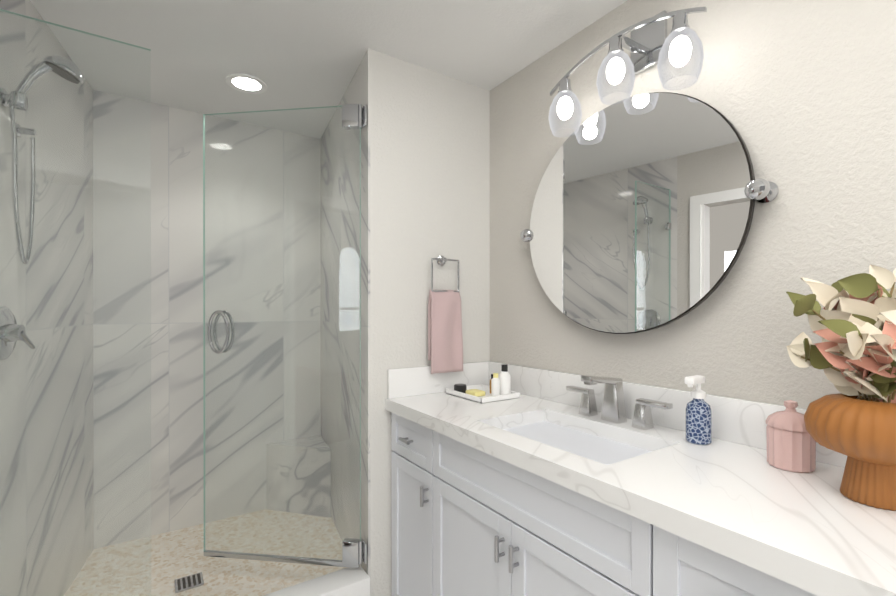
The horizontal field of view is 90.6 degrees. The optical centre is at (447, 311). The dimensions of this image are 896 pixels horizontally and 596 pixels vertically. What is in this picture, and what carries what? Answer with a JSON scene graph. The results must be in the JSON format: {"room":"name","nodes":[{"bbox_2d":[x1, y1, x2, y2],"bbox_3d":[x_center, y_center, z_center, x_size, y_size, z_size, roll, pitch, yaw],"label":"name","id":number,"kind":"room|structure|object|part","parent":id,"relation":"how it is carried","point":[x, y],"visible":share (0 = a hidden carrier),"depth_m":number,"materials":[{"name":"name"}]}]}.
{"room":"bathroom","nodes":[
{"label":"bathroom","id":0,"kind":"room"},
{"bbox_2d":[0,0,93,595],"bbox_3d":[-1.695,0.130,1.827,0.120,2.560,1.295,0,0,-24],"label":"tiled wall","id":1,"kind":"structure","parent":0,"point":[25,7],"depth_m":1.77,"materials":[{"name":"stone"}]},
{"bbox_2d":[0,307,34,358],"bbox_3d":[-1.432,0.070,1.462,0.085,0.170,0.169,0,0,-33],"label":"valve","id":2,"kind":"object","parent":1,"relation":"attached to","point":[11,345],"depth_m":1.45,"materials":[{"name":"silver metal"}]},
{"bbox_3d":[-1.427,0.097,1.498,0.038,0.068,0.079,0,0,-33],"label":"lever","id":3,"kind":"part","parent":2,"relation":"part of","materials":[{"name":"silver metal"}]},
{"bbox_2d":[0,56,83,263],"bbox_3d":[-1.381,-0.512,1.520,0.216,0.704,0.203,0,0,-33],"label":"shower head","id":4,"kind":"object","parent":1,"relation":"attached to","point":[44,65],"depth_m":1.47},
{"bbox_3d":[-1.388,-0.758,1.474,0.121,0.176,0.044,0,0,-33],"label":"handle","id":5,"kind":"part","parent":4,"relation":"part of","materials":[{"name":"silver metal"}]},
{"bbox_2d":[93,90,320,548],"bbox_3d":[-1.599,0.128,2.570,1.850,2.560,0.170,0,0,-33],"label":"wall","id":6,"kind":"structure","parent":0,"point":[173,152],"depth_m":2.55,"materials":[{"name":"stone"}]},
{"bbox_2d":[320,48,370,595],"bbox_3d":[-0.634,0.128,2.530,0.010,2.560,1.311,0,0,-26],"label":"wall tiles","id":7,"kind":"structure","parent":6,"relation":"attached to","point":[357,91],"depth_m":2.28,"materials":[{"name":"stone"}]},
{"bbox_2d":[30,0,626,138],"bbox_3d":[-0.446,-1.198,0.614,3.220,0.100,4.700,0,0,-33],"label":"ceiling","id":8,"kind":"structure","parent":0,"point":[292,54],"depth_m":1.90,"materials":[{"name":"white paint"}]},
{"bbox_2d":[226,74,266,93],"bbox_3d":[-1.017,-1.149,2.239,0.190,0.006,0.190,0,0,-33],"label":"recessed light","id":9,"kind":"object","parent":8,"relation":"in","point":[246,82],"visible":1,"depth_m":2.23,"materials":[{"name":"white"}]},
{"bbox_2d":[370,49,489,595],"bbox_3d":[-0.420,0.128,2.672,0.670,2.560,1.300,0,0,-33],"label":"wall","id":10,"kind":"structure","parent":0,"point":[429,164],"depth_m":2.07,"materials":[{"name":"white paint"}]},
{"bbox_2d":[428,255,462,373],"bbox_3d":[-0.017,0.009,2.116,0.177,0.559,0.067,0,0,-33],"label":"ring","id":11,"kind":"object","parent":10,"relation":"attached to","point":[445,346],"visible":1,"depth_m":2.08,"materials":[{"name":"pink fabric"}]},
{"bbox_3d":[-0.012,-0.171,2.108,0.160,0.160,0.010,0,0,-33],"label":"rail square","id":12,"kind":"part","parent":11,"relation":"part of","materials":[{"name":"silver metal"}]},
{"bbox_2d":[387,361,488,396],"bbox_3d":[-0.031,0.324,2.136,0.568,0.130,0.020,0,0,-33],"label":"backsplash","id":13,"kind":"structure","parent":0,"relation":"attached to","point":[407,382],"depth_m":2.08,"materials":[{"name":"white stone"}]},
{"bbox_2d":[489,361,846,464],"bbox_3d":[0.967,0.326,1.160,0.019,0.130,2.748,0,0,-33],"label":"backsplash","id":14,"kind":"structure","parent":0,"relation":"attached to","point":[742,421],"depth_m":1.45,"materials":[{"name":"white stone"}]},
{"bbox_2d":[490,0,895,408],"bbox_3d":[0.847,0.130,1.472,0.120,2.560,4.700,0,0,-33],"label":"wall","id":15,"kind":"structure","parent":0,"point":[800,95],"depth_m":1.29,"materials":[{"name":"grey paint"}]},
{"bbox_2d":[548,7,706,136],"bbox_3d":[0.606,-0.855,1.544,0.195,0.329,0.600,0,0,-33],"label":"sconce","id":16,"kind":"object","parent":15,"relation":"attached to","point":[646,44],"visible":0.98,"depth_m":1.51,"materials":[{"name":"white glass"}]},
{"bbox_2d":[558,78,571,96],"bbox_3d":[0.453,-0.866,1.713,0.052,0.050,0.052,0,0,-33],"label":"socket","id":17,"kind":"object","parent":16,"relation":"attached to","point":[564,85],"depth_m":1.69,"materials":[{"name":"silver metal"}]},
{"bbox_3d":[0.453,-0.769,1.713,0.126,0.155,0.126,0,0,-33],"label":"lamp shade","id":18,"kind":"part","parent":16,"relation":"part of","materials":[{"name":"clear glass"}]},
{"bbox_3d":[0.453,-0.786,1.713,0.062,0.090,0.062,0,0,-33],"label":"bulb","id":19,"kind":"part","parent":16,"relation":"part of","materials":[{"name":"white glass"}]},
{"bbox_3d":[0.577,-0.810,1.525,0.126,0.155,0.126,0,0,-33],"label":"lamp shade","id":20,"kind":"part","parent":16,"relation":"part of","materials":[{"name":"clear glass"}]},
{"bbox_3d":[0.577,-0.828,1.525,0.062,0.090,0.062,0,0,-33],"label":"bulb","id":21,"kind":"part","parent":16,"relation":"part of","materials":[{"name":"white glass"}]},
{"bbox_2d":[608,37,623,58],"bbox_3d":[0.577,-0.908,1.525,0.052,0.050,0.052,0,0,-33],"label":"socket","id":22,"kind":"object","parent":16,"relation":"attached to","point":[615,43],"depth_m":1.51,"materials":[{"name":"silver metal"}]},
{"bbox_3d":[0.627,-0.945,1.558,0.110,0.024,0.024,0,0,-33],"label":"arm","id":23,"kind":"part","parent":16,"relation":"part of"},
{"bbox_2d":[671,12,689,37],"bbox_3d":[0.701,-0.865,1.337,0.052,0.050,0.052,0,0,-33],"label":"socket","id":24,"kind":"object","parent":16,"relation":"attached to","point":[680,19],"depth_m":1.32,"materials":[{"name":"silver metal"}]},
{"bbox_3d":[0.701,-0.768,1.338,0.126,0.155,0.126,0,0,-33],"label":"lamp shade","id":25,"kind":"part","parent":16,"relation":"part of","materials":[{"name":"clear glass"}]},
{"bbox_3d":[0.701,-0.785,1.337,0.062,0.090,0.062,0,0,-33],"label":"bulb","id":26,"kind":"part","parent":16,"relation":"part of","materials":[{"name":"white glass"}]},
{"bbox_2d":[520,92,778,333],"bbox_3d":[0.619,-0.340,1.620,0.089,0.844,0.974,0,0,-33],"label":"round mirror","id":27,"kind":"object","parent":15,"relation":"attached to","point":[642,212],"visible":0.98,"depth_m":1.52,"materials":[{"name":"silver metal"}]},
{"bbox_3d":[-0.446,1.462,0.620,3.220,0.100,4.700,0,0,-33],"label":"floor","id":28,"kind":"structure","parent":0,"visible":0},
{"bbox_2d":[0,9,369,595],"bbox_3d":[-0.996,0.249,1.814,1.215,2.320,0.562,0,0,-33],"label":"shower enclosure","id":29,"kind":"object","parent":28,"relation":"on","point":[352,578],"visible":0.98,"depth_m":1.94,"materials":[{"name":"glass"}]},
{"bbox_3d":[-0.759,0.102,2.006,0.750,2.025,0.012,0,0,8],"label":"glass door","id":30,"kind":"part","parent":29,"relation":"part of","materials":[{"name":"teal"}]},
{"bbox_3d":[-0.374,1.064,1.967,0.011,0.090,0.060,0,0,-33],"label":"hinge plate","id":31,"kind":"part","parent":29,"relation":"part of","materials":[{"name":"silver metal"}]},
{"bbox_3d":[-0.374,-0.861,1.963,0.011,0.090,0.060,0,0,-33],"label":"hinge plate","id":32,"kind":"part","parent":29,"relation":"part of","materials":[{"name":"silver metal"}]},
{"bbox_2d":[64,509,346,595],"bbox_3d":[-1.134,1.324,2.103,1.429,0.170,1.126,0,0,-33],"label":"shower floor","id":33,"kind":"structure","parent":28,"relation":"on","point":[175,554],"depth_m":2.20,"materials":[{"name":"stone"}]},
{"bbox_2d":[175,572,203,592],"bbox_3d":[-1.181,1.235,2.022,0.110,0.008,0.110,0,0,-33],"label":"shower drain","id":34,"kind":"object","parent":33,"relation":"on","point":[188,582],"visible":1,"depth_m":2.01,"materials":[{"name":"silver metal"}]},
{"bbox_2d":[266,435,330,517],"bbox_3d":[-0.902,1.032,2.727,0.340,0.410,0.337,0,0,-33],"label":"shower bench","id":35,"kind":"object","parent":33,"relation":"on","point":[287,467],"depth_m":2.72,"materials":[{"name":"stone"}]},
{"bbox_2d":[385,409,836,595],"bbox_3d":[0.722,0.926,1.000,0.606,0.970,2.748,0,0,-33],"label":"bathroom vanity","id":36,"kind":"object","parent":28,"relation":"on","point":[551,483],"depth_m":1.28,"materials":[{"name":"white paint"}]},
{"bbox_3d":[-0.172,0.534,1.834,0.036,0.014,0.075,0,0,-33],"label":"pull drawer","id":37,"kind":"part","parent":36,"relation":"part of","materials":[{"name":"silver metal"}]},
{"bbox_3d":[-0.150,0.534,1.848,0.019,0.175,0.350,0,0,-33],"label":"drawer","id":38,"kind":"part","parent":36,"relation":"part of","materials":[{"name":"white paint"}]},
{"bbox_3d":[-0.150,0.961,1.849,0.019,0.666,0.350,0,0,-33],"label":"door","id":39,"kind":"part","parent":36,"relation":"part of","materials":[{"name":"white paint"}]},
{"bbox_3d":[-0.092,0.714,1.713,0.036,0.075,0.013,0,0,-33],"label":"pull door","id":40,"kind":"part","parent":36,"relation":"part of","materials":[{"name":"silver metal"}]},
{"bbox_3d":[0.072,0.962,1.513,0.019,0.666,0.444,0,0,-33],"label":"door","id":41,"kind":"part","parent":36,"relation":"part of","materials":[{"name":"white paint"}]},
{"bbox_3d":[0.156,0.715,1.339,0.036,0.075,0.013,0,0,-33],"label":"pull door","id":42,"kind":"part","parent":36,"relation":"part of","materials":[{"name":"silver metal"}]},
{"bbox_3d":[0.191,0.715,1.285,0.036,0.075,0.013,0,0,-33],"label":"pull door","id":43,"kind":"part","parent":36,"relation":"part of","materials":[{"name":"silver metal"}]},
{"bbox_3d":[0.319,0.963,1.141,0.019,0.666,0.444,0,0,-33],"label":"door","id":44,"kind":"part","parent":36,"relation":"part of","materials":[{"name":"white paint"}]},
{"bbox_2d":[385,385,895,595],"bbox_3d":[0.726,0.416,1.001,0.597,0.050,2.748,0,0,-33],"label":"countertop","id":45,"kind":"structure","parent":36,"relation":"on","point":[727,494],"depth_m":0.98,"materials":[{"name":"white stone"}]},
{"bbox_2d":[445,364,519,402],"bbox_3d":[0.156,0.315,2.046,0.220,0.147,0.280,0,0,-33],"label":"toiletries","id":46,"kind":"object","parent":45,"relation":"on","point":[498,389],"visible":1,"depth_m":1.99,"materials":[{"name":"white plastic"}]},
{"bbox_2d":[454,384,466,392],"bbox_3d":[0.057,0.362,2.078,0.060,0.039,0.060,0,0,-33],"label":"jar","id":47,"kind":"object","parent":46,"relation":"on","point":[462,388],"depth_m":2.05,"materials":[{"name":"black plastic"}]},
{"bbox_2d":[491,373,499,395],"bbox_3d":[0.212,0.329,1.970,0.039,0.107,0.039,0,0,-33],"label":"bottle","id":48,"kind":"object","parent":46,"relation":"on","point":[495,381],"depth_m":1.95,"materials":[{"name":"white plastic"}]},
{"bbox_2d":[499,364,510,394],"bbox_3d":[0.257,0.312,2.011,0.055,0.140,0.055,0,0,-33],"label":"bottle","id":49,"kind":"object","parent":46,"relation":"on","point":[505,378],"depth_m":1.99,"materials":[{"name":"white plastic"}]},
{"bbox_2d":[505,417,648,460],"bbox_3d":[0.397,0.509,1.452,0.369,0.162,0.574,0,0,-33],"label":"sink","id":50,"kind":"object","parent":45,"relation":"in","point":[583,440],"depth_m":1.52,"materials":[{"name":"white ceramic"}]},
{"bbox_2d":[565,375,672,428],"bbox_3d":[0.539,0.304,1.545,0.176,0.172,0.414,0,0,-33],"label":"faucet","id":51,"kind":"object","parent":45,"relation":"on","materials":[{"name":"silver metal"}]},
{"bbox_2d":[685,375,711,444],"bbox_3d":[0.739,0.291,1.317,0.089,0.198,0.068,0,0,-33],"label":"soap dispenser","id":52,"kind":"object","parent":45,"relation":"on","point":[698,420],"visible":1,"depth_m":1.30,"materials":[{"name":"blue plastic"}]},
{"bbox_2d":[685,398,711,444],"bbox_3d":[0.748,0.324,1.323,0.068,0.132,0.068,0,0,-33],"label":"bottle","id":53,"kind":"object","parent":52,"relation":"attached to","point":[698,412],"depth_m":1.30,"materials":[{"name":"blue ceramic"}]},
{"bbox_2d":[765,400,815,472],"bbox_3d":[0.862,0.307,1.115,0.104,0.168,0.104,0,0,-33],"label":"candle jar","id":54,"kind":"object","parent":45,"relation":"on","point":[791,444],"visible":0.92,"depth_m":1.08,"materials":[{"name":"pink glass"}]},
{"bbox_3d":[0.862,0.256,1.114,0.104,0.068,0.104,0,0,-33],"label":"lid","id":55,"kind":"part","parent":54,"relation":"part of","materials":[{"name":"pink glass"}]},
{"bbox_3d":[0.862,0.341,1.115,0.099,0.100,0.099,0,0,-33],"label":"glass","id":56,"kind":"part","parent":54,"relation":"part of","materials":[{"name":"pink glass"}]},
{"bbox_2d":[786,265,895,510],"bbox_3d":[0.916,0.141,0.902,0.381,0.499,0.362,0,0,-33],"label":"vase","id":57,"kind":"object","parent":45,"relation":"on","point":[852,354],"visible":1,"depth_m":0.90,"materials":[{"name":"brown ceramic"}]},
{"bbox_3d":[0.554,0.558,0.783,0.019,0.218,0.400,0,0,-33],"label":"drawer","id":58,"kind":"part","parent":36,"relation":"part of","materials":[{"name":"white paint"}]}
]}

